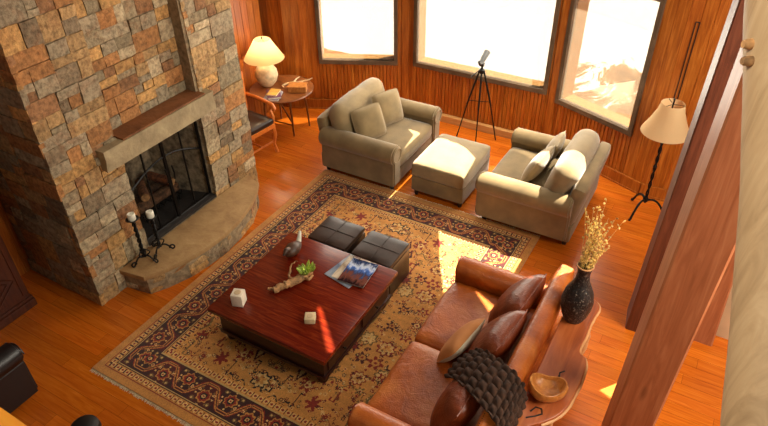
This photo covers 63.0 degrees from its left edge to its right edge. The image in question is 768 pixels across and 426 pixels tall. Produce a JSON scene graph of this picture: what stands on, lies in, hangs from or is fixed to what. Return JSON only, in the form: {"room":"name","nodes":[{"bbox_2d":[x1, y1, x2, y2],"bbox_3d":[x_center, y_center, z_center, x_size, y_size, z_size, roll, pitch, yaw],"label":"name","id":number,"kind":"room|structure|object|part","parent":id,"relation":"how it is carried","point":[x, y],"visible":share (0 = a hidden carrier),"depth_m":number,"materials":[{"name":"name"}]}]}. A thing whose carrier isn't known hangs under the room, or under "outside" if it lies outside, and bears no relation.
{"room":"living room","nodes":[
{"label":"living room","id":0,"kind":"room"},
{"bbox_2d":[0,407,26,425],"bbox_3d":[-0.664,0.344,0.981,0.997,0.560,0.110,14,39,19],"label":"rail","id":1,"kind":"object","parent":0,"point":[6,419],"visible":1,"depth_m":0.99,"materials":[{"name":"brown wood"}]},
{"bbox_2d":[0,0,271,275],"bbox_3d":[-3.244,-1.831,5.856,0.180,4.600,6.000,18,41,24],"label":"wall","id":2,"kind":"structure","parent":0,"point":[246,17],"depth_m":8.20,"materials":[{"name":"brown wood"}]},
{"bbox_2d":[258,0,288,74],"bbox_3d":[-2.290,-2.902,9.102,2.200,2.400,0.180,18,41,24],"label":"wall","id":3,"kind":"structure","parent":0,"point":[270,10],"depth_m":8.67,"materials":[{"name":"brown wood"}]},
{"bbox_2d":[280,0,401,98],"bbox_3d":[-0.535,-2.559,8.605,1.680,2.400,0.180,2,37,4],"label":"wall","id":4,"kind":"structure","parent":0,"point":[330,81],"depth_m":8.85,"materials":[{"name":"brown wood"}]},
{"bbox_2d":[291,98,338,108],"bbox_3d":[-0.529,-1.593,9.192,1.680,0.150,0.036,2,37,4],"label":"baseboard","id":5,"kind":"structure","parent":4,"relation":"attached to","point":[312,103],"depth_m":9.22,"materials":[{"name":"brown wood"}]},
{"bbox_2d":[314,0,397,65],"bbox_3d":[-0.360,-2.756,8.489,1.110,1.450,0.320,2,37,4],"label":"window","id":6,"kind":"structure","parent":4,"relation":"in","point":[349,32],"depth_m":8.55,"materials":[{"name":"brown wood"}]},
{"bbox_2d":[401,0,408,98],"bbox_3d":[0.298,-2.478,8.478,0.100,2.400,0.080,10,38,15],"label":"trim","id":7,"kind":"structure","parent":4,"relation":"attached to","point":[405,3],"depth_m":8.59,"materials":[{"name":"brown wood"}]},
{"bbox_2d":[0,104,727,425],"bbox_3d":[0.329,1.027,5.898,16.397,0.120,10.000,18,41,24],"label":"floor","id":8,"kind":"structure","parent":0,"point":[63,336],"depth_m":5.89,"materials":[{"name":"brown wood"}]},
{"bbox_2d":[0,342,37,413],"bbox_3d":[-3.420,1.305,4.842,0.920,0.798,0.900,18,41,24],"label":"leather chair","id":9,"kind":"object","parent":8,"relation":"on","point":[17,384],"visible":1,"depth_m":4.91,"materials":[{"name":"black leather"}]},
{"bbox_3d":[-2.879,1.072,4.919,0.156,0.131,0.012,18,41,24],"label":"scroll trim","id":10,"kind":"part","parent":9,"relation":"part of","materials":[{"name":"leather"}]},
{"bbox_2d":[0,235,37,329],"bbox_3d":[-3.872,0.341,5.137,0.503,2.000,1.240,18,41,24],"label":"tall cabinet","id":11,"kind":"object","parent":8,"relation":"on","point":[15,299],"visible":1,"depth_m":5.79,"materials":[{"name":"brown wood"}]},
{"bbox_3d":[-3.538,0.220,5.232,0.033,1.730,0.540,18,41,24],"label":"door","id":12,"kind":"part","parent":11,"relation":"part of","materials":[{"name":"brown wood"}]},
{"bbox_2d":[70,415,101,425],"bbox_3d":[-2.095,1.683,4.519,0.212,0.545,0.222,18,41,24],"label":"round stool","id":13,"kind":"object","parent":8,"relation":"on","point":[85,420],"visible":1,"depth_m":4.38,"materials":[{"name":"black leather"}]},
{"bbox_2d":[0,0,258,305],"bbox_3d":[-2.385,-1.562,5.644,1.598,4.402,2.386,18,41,24],"label":"stone fireplace","id":14,"kind":"object","parent":8,"relation":"on","point":[88,88],"depth_m":5.81,"materials":[{"name":"stone"}]},
{"bbox_2d":[125,215,158,267],"bbox_3d":[-2.318,0.268,6.006,0.222,0.530,0.257,7,38,10],"label":"candle holder","id":15,"kind":"object","parent":14,"relation":"on","point":[142,250],"visible":0.99,"depth_m":6.05,"materials":[{"name":"metal"}]},
{"bbox_2d":[127,212,135,221],"bbox_3d":[-2.356,0.030,5.838,0.072,0.076,0.072,18,41,24],"label":"pillar candle","id":16,"kind":"object","parent":15,"relation":"on","point":[131,216],"visible":1,"depth_m":5.82,"materials":[{"name":"white wax"}]},
{"bbox_3d":[-2.391,0.451,6.071,0.043,0.163,0.139,28,46,33],"label":"leg","id":17,"kind":"part","parent":15,"relation":"part of","materials":[{"name":"metal"}]},
{"bbox_3d":[-2.352,0.249,6.002,0.044,0.460,0.044,7,38,10],"label":"twisted stem","id":18,"kind":"part","parent":15,"relation":"part of","materials":[{"name":"metal"}]},
{"bbox_3d":[-2.272,0.413,6.119,0.139,0.163,0.044,7,38,10],"label":"leg","id":19,"kind":"part","parent":15,"relation":"part of","materials":[{"name":"metal"}]},
{"bbox_2d":[134,182,164,203],"bbox_3d":[-2.559,-0.224,6.803,0.119,0.120,0.551,18,41,24],"label":"log","id":20,"kind":"object","parent":14,"relation":"on","point":[155,186],"visible":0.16,"depth_m":6.80,"materials":[{"name":"brown wood"}]},
{"bbox_2d":[136,181,179,214],"bbox_3d":[-2.442,-0.166,6.736,0.121,0.129,0.551,20,42,25],"label":"log","id":21,"kind":"object","parent":14,"relation":"on","point":[164,192],"visible":0.68,"depth_m":6.69,"materials":[{"name":"brown wood"}]},
{"bbox_2d":[134,178,149,201],"bbox_3d":[-2.559,-0.248,6.626,0.101,0.122,0.321,-19,40,-22],"label":"log","id":22,"kind":"object","parent":21,"relation":"on","point":[142,190],"visible":0.91,"depth_m":6.55,"materials":[{"name":"brown wood"}]},
{"bbox_2d":[147,171,174,185],"bbox_3d":[-2.426,-0.372,6.798,0.304,0.130,0.101,10,38,15],"label":"log","id":23,"kind":"object","parent":21,"relation":"on","point":[152,176],"visible":0.73,"depth_m":6.76,"materials":[{"name":"brown wood"}]},
{"bbox_2d":[113,89,204,140],"bbox_3d":[-2.157,-0.953,5.979,0.223,0.026,1.045,18,41,24],"label":"mantel shelf","id":24,"kind":"object","parent":14,"relation":"attached to","point":[176,103],"depth_m":5.95,"materials":[{"name":"brown wood"}]},
{"bbox_2d":[144,213,174,257],"bbox_3d":[-2.208,0.201,6.161,0.222,0.450,0.257,-14,39,-17],"label":"candle holder","id":25,"kind":"object","parent":14,"relation":"on","point":[152,221],"visible":0.96,"depth_m":6.17,"materials":[{"name":"metal"}]},
{"bbox_2d":[145,209,154,218],"bbox_3d":[-2.243,0.007,6.000,0.072,0.076,0.072,18,41,24],"label":"pillar candle","id":26,"kind":"object","parent":25,"relation":"on","point":[149,213],"visible":1,"depth_m":5.98,"materials":[{"name":"white wax"}]},
{"bbox_3d":[-2.240,0.194,6.140,0.044,0.381,0.044,-14,39,-17],"label":"twisted stem","id":27,"kind":"part","parent":25,"relation":"part of","materials":[{"name":"metal"}]},
{"bbox_3d":[-2.236,0.370,6.175,0.043,0.163,0.139,4,37,7],"label":"leg","id":28,"kind":"part","parent":25,"relation":"part of","materials":[{"name":"metal"}]},
{"bbox_3d":[-2.172,0.299,6.269,0.139,0.163,0.044,-14,39,-17],"label":"leg","id":29,"kind":"part","parent":25,"relation":"part of","materials":[{"name":"metal"}]},
{"bbox_3d":[-2.477,-0.119,6.810,0.328,0.151,0.540,18,41,24],"label":"fire grate","id":30,"kind":"part","parent":14,"relation":"part of","materials":[{"name":"black metal"}]},
{"bbox_2d":[131,121,211,240],"bbox_3d":[-2.195,-0.366,6.412,0.072,1.051,1.026,18,41,24],"label":"fire screen","id":31,"kind":"object","parent":14,"relation":"on","point":[163,155],"visible":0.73,"depth_m":6.51,"materials":[{"name":"metal"}]},
{"bbox_2d":[241,71,278,152],"bbox_3d":[-1.729,-1.192,7.960,0.518,1.026,0.578,24,43,29],"label":"wooden armchair","id":32,"kind":"object","parent":8,"relation":"on","point":[260,124],"visible":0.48,"depth_m":7.99,"materials":[{"name":"brown wood"}]},
{"bbox_3d":[-1.926,-1.470,7.932,0.035,0.540,0.440,24,43,29],"label":"backrest","id":33,"kind":"part","parent":32,"relation":"part of","materials":[{"name":"orange wood"}]},
{"bbox_3d":[-1.727,-1.145,7.994,0.460,0.092,0.460,24,43,29],"label":"seat","id":34,"kind":"part","parent":32,"relation":"part of","materials":[{"name":"brown leather"}]},
{"bbox_3d":[-1.577,-1.353,8.088,0.511,0.322,0.076,24,43,29],"label":"armrest","id":35,"kind":"part","parent":32,"relation":"part of","materials":[{"name":"orange wood"}]},
{"bbox_3d":[-1.726,-1.095,8.031,0.470,0.055,0.470,24,43,29],"label":"seat rail","id":36,"kind":"part","parent":32,"relation":"part of","materials":[{"name":"orange wood"}]},
{"bbox_3d":[-1.423,-0.960,8.182,0.070,0.381,0.057,24,43,29],"label":"leg","id":37,"kind":"part","parent":32,"relation":"part of","materials":[{"name":"orange wood"}]},
{"bbox_2d":[250,75,313,135],"bbox_3d":[-1.371,-1.433,8.604,0.860,0.621,0.860,18,41,24],"label":"table","id":38,"kind":"object","parent":8,"relation":"on","point":[256,88],"visible":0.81,"depth_m":8.43,"materials":[{"name":"brown wood"}]},
{"bbox_2d":[244,36,283,86],"bbox_3d":[-1.580,-2.005,8.291,0.530,0.675,0.530,18,41,24],"label":"table lamp","id":39,"kind":"object","parent":38,"relation":"on","point":[262,53],"visible":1,"depth_m":8.12,"materials":[{"name":"ceramic"}]},
{"bbox_3d":[-1.582,-2.147,8.185,0.530,0.260,0.530,18,41,24],"label":"lamp shade","id":40,"kind":"part","parent":39,"relation":"part of","materials":[{"name":"beige fabric"}]},
{"bbox_3d":[-1.628,-1.415,8.609,0.074,0.592,0.039,4,37,7],"label":"leg","id":41,"kind":"part","parent":38,"relation":"part of","materials":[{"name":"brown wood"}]},
{"bbox_2d":[264,91,282,101],"bbox_3d":[-1.454,-1.535,8.208,0.204,0.018,0.273,4,37,6],"label":"book","id":42,"kind":"object","parent":38,"relation":"on","point":[281,92],"visible":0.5,"depth_m":8.13,"materials":[{"name":"white paper"}]},
{"bbox_2d":[266,90,280,99],"bbox_3d":[-1.442,-1.552,8.193,0.174,0.025,0.243,-9,37,-10],"label":"book","id":43,"kind":"object","parent":42,"relation":"on","point":[278,96],"visible":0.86,"depth_m":8.12,"materials":[{"name":"white paper"}]},
{"bbox_2d":[266,88,280,96],"bbox_3d":[-1.443,-1.577,8.190,0.134,0.018,0.183,7,38,10],"label":"book","id":44,"kind":"object","parent":43,"relation":"on","point":[273,92],"visible":1,"depth_m":8.17,"materials":[{"name":"yellow paper"}]},
{"bbox_3d":[-1.249,-1.308,8.458,0.038,0.592,0.069,-29,45,-32],"label":"leg","id":45,"kind":"part","parent":38,"relation":"part of","materials":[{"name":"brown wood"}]},
{"bbox_2d":[282,76,311,87],"bbox_3d":[-1.174,-1.783,8.471,0.422,0.094,0.215,-2,37,-1],"label":"antler mount","id":46,"kind":"object","parent":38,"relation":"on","point":[287,83],"visible":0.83,"depth_m":8.46,"materials":[{"name":"beige"}]},
{"bbox_2d":[287,82,307,92],"bbox_3d":[-1.147,-1.668,8.323,0.248,0.085,0.158,2,37,4],"label":"box","id":47,"kind":"object","parent":38,"relation":"on","point":[293,87],"visible":1,"depth_m":8.28,"materials":[{"name":"brown wood"}]},
{"bbox_3d":[-1.147,-1.692,8.305,0.248,0.024,0.158,2,37,4],"label":"lid","id":48,"kind":"part","parent":47,"relation":"part of","materials":[{"name":"brown wood"}]},
{"bbox_3d":[-1.082,-1.466,8.665,0.080,0.593,0.039,-14,39,-16],"label":"leg","id":49,"kind":"part","parent":38,"relation":"part of","materials":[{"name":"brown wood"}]},
{"bbox_2d":[90,169,539,425],"bbox_3d":[-0.419,0.801,6.104,2.800,0.012,3.668,18,41,24],"label":"patterned rug","id":50,"kind":"object","parent":8,"relation":"on","point":[180,361],"visible":0.56,"depth_m":5.73,"materials":[{"name":"fabric"}]},
{"bbox_2d":[207,232,397,382],"bbox_3d":[-0.699,0.841,5.706,1.220,0.406,1.210,18,41,24],"label":"coffee table","id":51,"kind":"object","parent":50,"relation":"on","point":[272,323],"visible":0.94,"depth_m":5.44,"materials":[{"name":"brown wood"}]},
{"bbox_2d":[230,288,246,306],"bbox_3d":[-1.258,0.728,5.414,0.100,0.137,0.100,5,37,8],"label":"votive holder","id":52,"kind":"object","parent":51,"relation":"on","point":[238,296],"visible":1,"depth_m":5.38,"materials":[{"name":"white stone"}]},
{"bbox_2d":[268,260,315,292],"bbox_3d":[-0.806,0.576,5.601,0.236,0.136,0.448,26,44,31],"label":"planter","id":53,"kind":"object","parent":51,"relation":"on","point":[305,272],"visible":1,"depth_m":5.59,"materials":[{"name":"brown wood"}]},
{"bbox_2d":[283,231,301,256],"bbox_3d":[-0.862,0.325,5.928,0.136,0.154,0.345,18,41,24],"label":"carving","id":54,"kind":"object","parent":51,"relation":"on","point":[293,248],"visible":1,"depth_m":5.89,"materials":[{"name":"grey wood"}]},
{"bbox_2d":[304,312,315,323],"bbox_3d":[-0.620,0.878,5.258,0.088,0.067,0.088,0,37,1],"label":"votive holder","id":55,"kind":"object","parent":51,"relation":"on","point":[310,317],"visible":1,"depth_m":5.23,"materials":[{"name":"beige stone"}]},
{"bbox_2d":[325,254,353,288],"bbox_3d":[-0.315,0.531,5.766,0.301,0.006,0.360,26,45,31],"label":"magazine","id":56,"kind":"object","parent":51,"relation":"on","point":[331,271],"visible":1,"depth_m":5.75,"materials":[{"name":"grey paper"}]},
{"bbox_2d":[331,255,375,278],"bbox_3d":[-0.271,0.527,5.760,0.291,0.006,0.340,18,41,23],"label":"magazine","id":57,"kind":"object","parent":56,"relation":"on","point":[338,272],"visible":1,"depth_m":5.81,"materials":[{"name":"white paper"}]},
{"bbox_2d":[337,258,377,287],"bbox_3d":[-0.237,0.545,5.721,0.261,0.010,0.330,14,39,19],"label":"magazine","id":58,"kind":"object","parent":57,"relation":"on","point":[358,272],"visible":1,"depth_m":5.71,"materials":[{"name":"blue paper"}]},
{"bbox_3d":[-0.350,1.124,5.280,0.011,0.156,0.440,18,41,24],"label":"drawer","id":59,"kind":"part","parent":51,"relation":"part of","materials":[{"name":"brown wood"}]},
{"bbox_3d":[-0.082,0.840,5.653,0.011,0.156,0.440,18,41,24],"label":"drawer","id":60,"kind":"part","parent":51,"relation":"part of","materials":[{"name":"brown wood"}]},
{"bbox_2d":[308,216,364,253],"bbox_3d":[-0.471,0.339,6.369,0.435,0.410,0.405,18,41,24],"label":"ottoman","id":61,"kind":"object","parent":50,"relation":"on","point":[334,232],"visible":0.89,"depth_m":6.22,"materials":[{"name":"black leather"}]},
{"bbox_2d":[351,231,408,294],"bbox_3d":[-0.031,0.489,6.160,0.435,0.410,0.405,18,41,24],"label":"ottoman","id":62,"kind":"object","parent":50,"relation":"on","point":[392,253],"visible":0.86,"depth_m":6.04,"materials":[{"name":"black leather"}]},
{"bbox_3d":[-0.033,0.355,6.059,0.435,0.067,0.405,18,41,24],"label":"lid","id":63,"kind":"part","parent":62,"relation":"part of","materials":[{"name":"brown leather"}]},
{"bbox_2d":[347,256,573,425],"bbox_3d":[0.660,1.151,4.886,1.008,0.858,2.010,18,41,24],"label":"leather sofa","id":64,"kind":"object","parent":50,"relation":"on","point":[409,393],"visible":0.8,"depth_m":4.85,"materials":[{"name":"leather"}]},
{"bbox_3d":[0.180,1.681,4.332,0.900,0.525,0.210,18,41,24],"label":"armrest","id":65,"kind":"part","parent":64,"relation":"part of","materials":[{"name":"leather"}]},
{"bbox_2d":[368,341,483,425],"bbox_3d":[0.397,1.403,4.687,0.858,0.187,0.807,18,41,24],"label":"seat cushion","id":66,"kind":"object","parent":64,"relation":"on","point":[409,393],"depth_m":4.68,"materials":[{"name":"leather"}]},
{"bbox_2d":[430,379,480,425],"bbox_3d":[0.530,1.301,4.342,0.314,0.412,0.539,18,41,24],"label":"leather pillow","id":67,"kind":"object","parent":64,"relation":"on","point":[455,406],"visible":0.59,"depth_m":4.13,"materials":[{"name":"brown leather"}]},
{"bbox_2d":[436,319,484,362],"bbox_3d":[0.601,0.997,4.898,0.208,0.249,0.467,25,44,30],"label":"cushion","id":68,"kind":"object","parent":64,"relation":"on","point":[464,336],"visible":0.95,"depth_m":4.79,"materials":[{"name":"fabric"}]},
{"bbox_2d":[415,282,534,364],"bbox_3d":[0.795,0.982,5.240,0.859,0.189,0.806,18,41,24],"label":"seat cushion","id":69,"kind":"object","parent":64,"relation":"on","point":[462,303],"depth_m":5.28,"materials":[{"name":"leather"}]},
{"bbox_2d":[444,348,527,425],"bbox_3d":[0.712,1.214,4.251,0.357,0.343,0.820,-17,40,-20],"label":"knit throw","id":70,"kind":"object","parent":64,"relation":"on","point":[498,388],"visible":1,"depth_m":4.13,"materials":[{"name":"black fabric"}]},
{"bbox_2d":[467,309,527,357],"bbox_3d":[0.851,0.958,4.776,0.320,0.386,0.535,23,43,29],"label":"leather pillow","id":71,"kind":"object","parent":64,"relation":"on","point":[499,335],"visible":0.84,"depth_m":4.63,"materials":[{"name":"brown leather"}]},
{"bbox_3d":[1.073,0.736,5.576,0.900,0.525,0.210,18,41,24],"label":"armrest","id":72,"kind":"part","parent":64,"relation":"part of","materials":[{"name":"leather"}]},
{"bbox_2d":[488,274,546,322],"bbox_3d":[1.079,0.717,5.095,0.323,0.384,0.536,23,43,29],"label":"leather pillow","id":73,"kind":"object","parent":64,"relation":"on","point":[523,294],"visible":0.77,"depth_m":4.96,"materials":[{"name":"brown leather"}]},
{"bbox_3d":[0.985,0.929,4.484,0.012,0.009,1.923,18,41,24],"label":"nailhead trim","id":74,"kind":"part","parent":64,"relation":"part of","materials":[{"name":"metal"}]},
{"bbox_3d":[1.001,1.192,4.672,0.217,0.676,1.994,18,41,24],"label":"backrest","id":75,"kind":"part","parent":64,"relation":"part of","materials":[{"name":"leather"}]},
{"bbox_2d":[317,77,441,188],"bbox_3d":[-0.065,-1.064,7.846,1.136,0.903,1.330,18,41,24],"label":"armchair","id":76,"kind":"object","parent":8,"relation":"on","point":[386,159],"visible":0.77,"depth_m":7.54,"materials":[{"name":"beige fabric"}]},
{"bbox_3d":[-0.455,-1.200,8.023,0.237,0.574,1.112,18,41,24],"label":"backrest","id":77,"kind":"part","parent":76,"relation":"part of","materials":[{"name":"beige fabric"}]},
{"bbox_2d":[329,77,384,132],"bbox_3d":[-0.307,-1.308,7.834,0.366,0.491,1.074,18,41,24],"label":"cushion","id":78,"kind":"object","parent":76,"relation":"on","point":[340,121],"depth_m":7.52,"materials":[{"name":"beige fabric"}]},
{"bbox_3d":[-0.291,-0.694,7.510,1.025,0.519,0.251,18,41,24],"label":"armrest","id":79,"kind":"part","parent":76,"relation":"part of","materials":[{"name":"beige fabric"}]},
{"bbox_2d":[350,102,386,138],"bbox_3d":[-0.180,-1.088,7.549,0.425,0.393,0.230,-21,41,-25],"label":"throw pillow","id":80,"kind":"object","parent":76,"relation":"on","point":[368,120],"visible":0.85,"depth_m":7.48,"materials":[{"name":"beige fabric"}]},
{"bbox_2d":[372,88,403,125],"bbox_3d":[0.051,-1.316,7.832,0.447,0.397,0.224,-27,44,-31],"label":"throw pillow","id":81,"kind":"object","parent":76,"relation":"on","point":[389,101],"visible":0.74,"depth_m":7.77,"materials":[{"name":"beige fabric"}]},
{"bbox_2d":[376,117,431,165],"bbox_3d":[0.034,-0.954,7.859,0.892,0.214,0.889,18,41,24],"label":"seat cushion","id":82,"kind":"object","parent":76,"relation":"on","point":[411,134],"depth_m":7.74,"materials":[{"name":"beige fabric"}]},
{"bbox_3d":[0.244,-1.260,8.255,1.025,0.519,0.251,18,41,24],"label":"armrest","id":83,"kind":"part","parent":76,"relation":"part of","materials":[{"name":"beige fabric"}]},
{"bbox_2d":[411,134,489,207],"bbox_3d":[0.803,-0.523,7.475,0.674,0.460,0.824,18,41,24],"label":"ottoman","id":84,"kind":"object","parent":8,"relation":"on","point":[449,168],"visible":0.96,"depth_m":7.23,"materials":[{"name":"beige fabric"}]},
{"bbox_2d":[456,49,495,141],"bbox_3d":[1.241,-1.504,8.139,0.353,1.221,0.418,-25,43,-29],"label":"telescope","id":85,"kind":"object","parent":8,"relation":"on","point":[486,53],"visible":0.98,"depth_m":8.01,"materials":[{"name":"metal"}]},
{"bbox_3d":[1.101,-1.422,8.232,0.256,0.982,0.025,9,38,12],"label":"leg","id":86,"kind":"part","parent":85,"relation":"part of","materials":[{"name":"metal"}]},
{"bbox_3d":[1.222,-1.330,8.105,0.024,0.981,0.215,5,37,8],"label":"leg","id":87,"kind":"part","parent":85,"relation":"part of","materials":[{"name":"metal"}]},
{"bbox_3d":[1.383,-1.388,8.180,0.252,0.982,0.024,5,37,8],"label":"leg","id":88,"kind":"part","parent":85,"relation":"part of","materials":[{"name":"metal"}]},
{"bbox_2d":[475,127,610,244],"bbox_3d":[1.787,-0.431,6.961,1.136,0.902,1.330,18,41,24],"label":"armchair","id":89,"kind":"object","parent":8,"relation":"on","point":[552,204],"visible":0.98,"depth_m":6.60,"materials":[{"name":"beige fabric"}]},
{"bbox_3d":[1.480,-0.088,6.662,1.025,0.519,0.251,18,41,24],"label":"armrest","id":90,"kind":"part","parent":89,"relation":"part of","materials":[{"name":"beige fabric"}]},
{"bbox_2d":[492,147,558,186],"bbox_3d":[1.691,-0.387,7.065,0.892,0.214,0.889,18,41,24],"label":"seat cushion","id":91,"kind":"object","parent":89,"relation":"on","point":[515,161],"depth_m":7.11,"materials":[{"name":"beige fabric"}]},
{"bbox_2d":[521,145,554,181],"bbox_3d":[1.667,-0.524,6.796,0.229,0.360,0.478,24,43,29],"label":"throw pillow","id":92,"kind":"object","parent":89,"relation":"on","point":[539,162],"visible":0.94,"depth_m":6.66,"materials":[{"name":"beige fabric"}]},
{"bbox_3d":[2.015,-0.655,7.408,1.025,0.519,0.251,18,41,24],"label":"armrest","id":93,"kind":"part","parent":89,"relation":"part of","materials":[{"name":"beige fabric"}]},
{"bbox_2d":[546,131,565,164],"bbox_3d":[1.899,-0.717,7.033,0.209,0.329,0.421,18,41,24],"label":"throw pillow","id":94,"kind":"object","parent":89,"relation":"on","point":[558,140],"visible":0.56,"depth_m":6.90,"materials":[{"name":"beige fabric"}]},
{"bbox_2d":[544,129,599,193],"bbox_3d":[2.021,-0.518,6.723,0.364,0.484,1.076,18,41,24],"label":"cushion","id":95,"kind":"object","parent":89,"relation":"on","point":[579,154],"depth_m":6.42,"materials":[{"name":"beige fabric"}]},
{"bbox_3d":[2.177,-0.309,6.774,0.237,0.574,1.112,18,41,24],"label":"backrest","id":96,"kind":"part","parent":89,"relation":"part of","materials":[{"name":"beige fabric"}]},
{"bbox_2d":[517,300,600,425],"bbox_3d":[1.315,1.365,4.728,0.319,0.735,1.687,18,41,24],"label":"console","id":97,"kind":"object","parent":8,"relation":"on","point":[564,358],"visible":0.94,"depth_m":4.48,"materials":[{"name":"brown wood"}]},
{"bbox_2d":[528,373,568,402],"bbox_3d":[1.113,1.188,4.257,0.265,0.127,0.227,-3,37,-3],"label":"wooden bowl","id":98,"kind":"object","parent":97,"relation":"on","point":[544,388],"visible":1,"depth_m":4.26,"materials":[{"name":"brown wood"}]},
{"bbox_3d":[1.591,1.130,5.076,0.117,0.686,0.075,-31,46,-34],"label":"leg","id":99,"kind":"part","parent":97,"relation":"part of","materials":[{"name":"brown wood"}]},
{"bbox_2d":[561,198,625,323],"bbox_3d":[1.462,0.385,4.515,0.238,1.095,0.269,-9,38,-11],"label":"vase","id":100,"kind":"object","parent":97,"relation":"on","point":[577,298],"visible":1,"depth_m":4.58,"materials":[{"name":"black ceramic"}]},
{"bbox_2d":[628,98,688,220],"bbox_3d":[2.924,-0.578,6.692,0.495,1.430,0.490,18,41,24],"label":"floor lamp","id":101,"kind":"object","parent":8,"relation":"on","point":[668,124],"visible":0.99,"depth_m":6.32,"materials":[{"name":"fabric"}]},
{"bbox_3d":[2.828,-0.039,6.995,0.241,0.206,0.028,-26,43,-29],"label":"leg","id":102,"kind":"part","parent":101,"relation":"part of","materials":[{"name":"metal"}]},
{"bbox_3d":[2.909,-0.167,7.163,0.028,0.206,0.242,-6,37,-7],"label":"leg","id":103,"kind":"part","parent":101,"relation":"part of","materials":[{"name":"metal"}]},
{"bbox_3d":[3.052,-0.062,7.020,0.242,0.206,0.028,12,39,17],"label":"leg","id":104,"kind":"part","parent":101,"relation":"part of","materials":[{"name":"metal"}]},
{"bbox_3d":[2.916,-0.971,6.399,0.490,0.330,0.490,18,41,24],"label":"lamp shade","id":105,"kind":"part","parent":101,"relation":"part of","materials":[{"name":"beige fabric"}]},
{"bbox_2d":[601,47,742,425],"bbox_3d":[1.734,0.001,3.299,0.400,4.600,0.280,18,41,24],"label":"wooden beam","id":106,"kind":"structure","parent":8,"relation":"on","point":[701,245],"depth_m":3.43,"materials":[{"name":"brown wood"}]},
{"bbox_2d":[408,0,563,132],"bbox_3d":[1.257,-2.215,8.106,2.115,2.400,0.180,18,41,24],"label":"wall","id":107,"kind":"structure","parent":0,"point":[512,108],"depth_m":8.47,"materials":[{"name":"brown wood"}]},
{"bbox_2d":[440,113,513,138],"bbox_3d":[1.210,-1.228,8.708,2.075,0.100,0.069,18,41,24],"label":"baseboard","id":108,"kind":"structure","parent":107,"relation":"attached to","point":[446,118],"depth_m":8.64,"materials":[{"name":"brown wood"}]},
{"bbox_2d":[413,0,560,94],"bbox_3d":[1.294,-2.417,7.984,1.900,1.430,0.320,18,41,24],"label":"window","id":109,"kind":"structure","parent":107,"relation":"in","point":[451,37],"depth_m":7.97,"materials":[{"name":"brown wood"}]},
{"bbox_2d":[550,0,692,190],"bbox_3d":[2.639,-1.562,7.204,0.180,2.400,1.430,-25,43,-29],"label":"wall","id":110,"kind":"structure","parent":0,"point":[629,156],"depth_m":7.04,"materials":[{"name":"brown wood"}]},
{"bbox_2d":[543,0,570,134],"bbox_3d":[2.137,-1.867,7.622,0.100,2.400,0.080,27,45,32],"label":"trim","id":111,"kind":"structure","parent":110,"relation":"attached to","point":[566,5],"depth_m":7.66,"materials":[{"name":"brown wood"}]},
{"bbox_2d":[554,0,666,136],"bbox_3d":[2.602,-1.830,7.140,0.320,1.595,1.115,-25,43,-29],"label":"window","id":112,"kind":"structure","parent":110,"relation":"in","point":[608,49],"depth_m":7.10,"materials":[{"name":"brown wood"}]},
{"bbox_2d":[600,164,640,193],"bbox_3d":[2.568,-0.621,7.825,0.036,0.150,1.430,-25,43,-29],"label":"baseboard","id":113,"kind":"structure","parent":110,"relation":"attached to","point":[607,172],"depth_m":7.52,"materials":[{"name":"brown wood"}]},
{"bbox_2d":[642,0,732,189],"bbox_3d":[6.089,-0.233,5.352,7.000,2.400,0.180,18,41,24],"label":"wall","id":114,"kind":"structure","parent":0,"point":[712,15],"depth_m":6.38,"materials":[{"name":"brown wood"}]},
{"bbox_2d":[639,183,667,201],"bbox_3d":[4.487,0.206,6.678,3.400,0.150,0.036,18,41,24],"label":"baseboard","id":115,"kind":"structure","parent":114,"relation":"attached to","point":[657,193],"depth_m":7.29,"materials":[{"name":"brown wood"}]},
{"bbox_2d":[674,22,699,98],"bbox_3d":[3.084,-1.397,6.486,0.044,1.184,0.010,18,41,24],"label":"cord","id":116,"kind":"object","parent":114,"relation":"attached to","point":[696,22],"visible":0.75,"depth_m":6.36,"materials":[{"name":"black"}]},
{"bbox_2d":[716,288,731,338],"bbox_3d":[3.683,0.848,5.053,2.440,1.090,0.180,18,41,24],"label":"wall partition","id":117,"kind":"structure","parent":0,"point":[723,329],"depth_m":5.52,"materials":[{"name":"beige paint"}]},
{"bbox_2d":[625,0,744,331],"bbox_3d":[2.383,-0.812,4.371,0.403,4.600,0.280,18,41,24],"label":"trim","id":118,"kind":"structure","parent":117,"relation":"attached to","point":[729,44],"depth_m":4.60,"materials":[{"name":"brown wood"}]},
{"bbox_2d":[693,251,734,345],"bbox_3d":[2.736,0.448,5.183,0.420,1.600,0.130,18,41,24],"label":"trim","id":119,"kind":"structure","parent":117,"relation":"attached to","point":[707,331],"depth_m":5.32,"materials":[{"name":"brown wood"}]},
{"bbox_2d":[720,0,767,425],"bbox_3d":[0.729,-0.073,1.099,0.220,1.313,1.056,3,37,5],"label":"log post","id":120,"kind":"object","parent":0,"point":[745,389],"visible":1,"depth_m":1.08,"materials":[{"name":"beige wood"}]}
]}

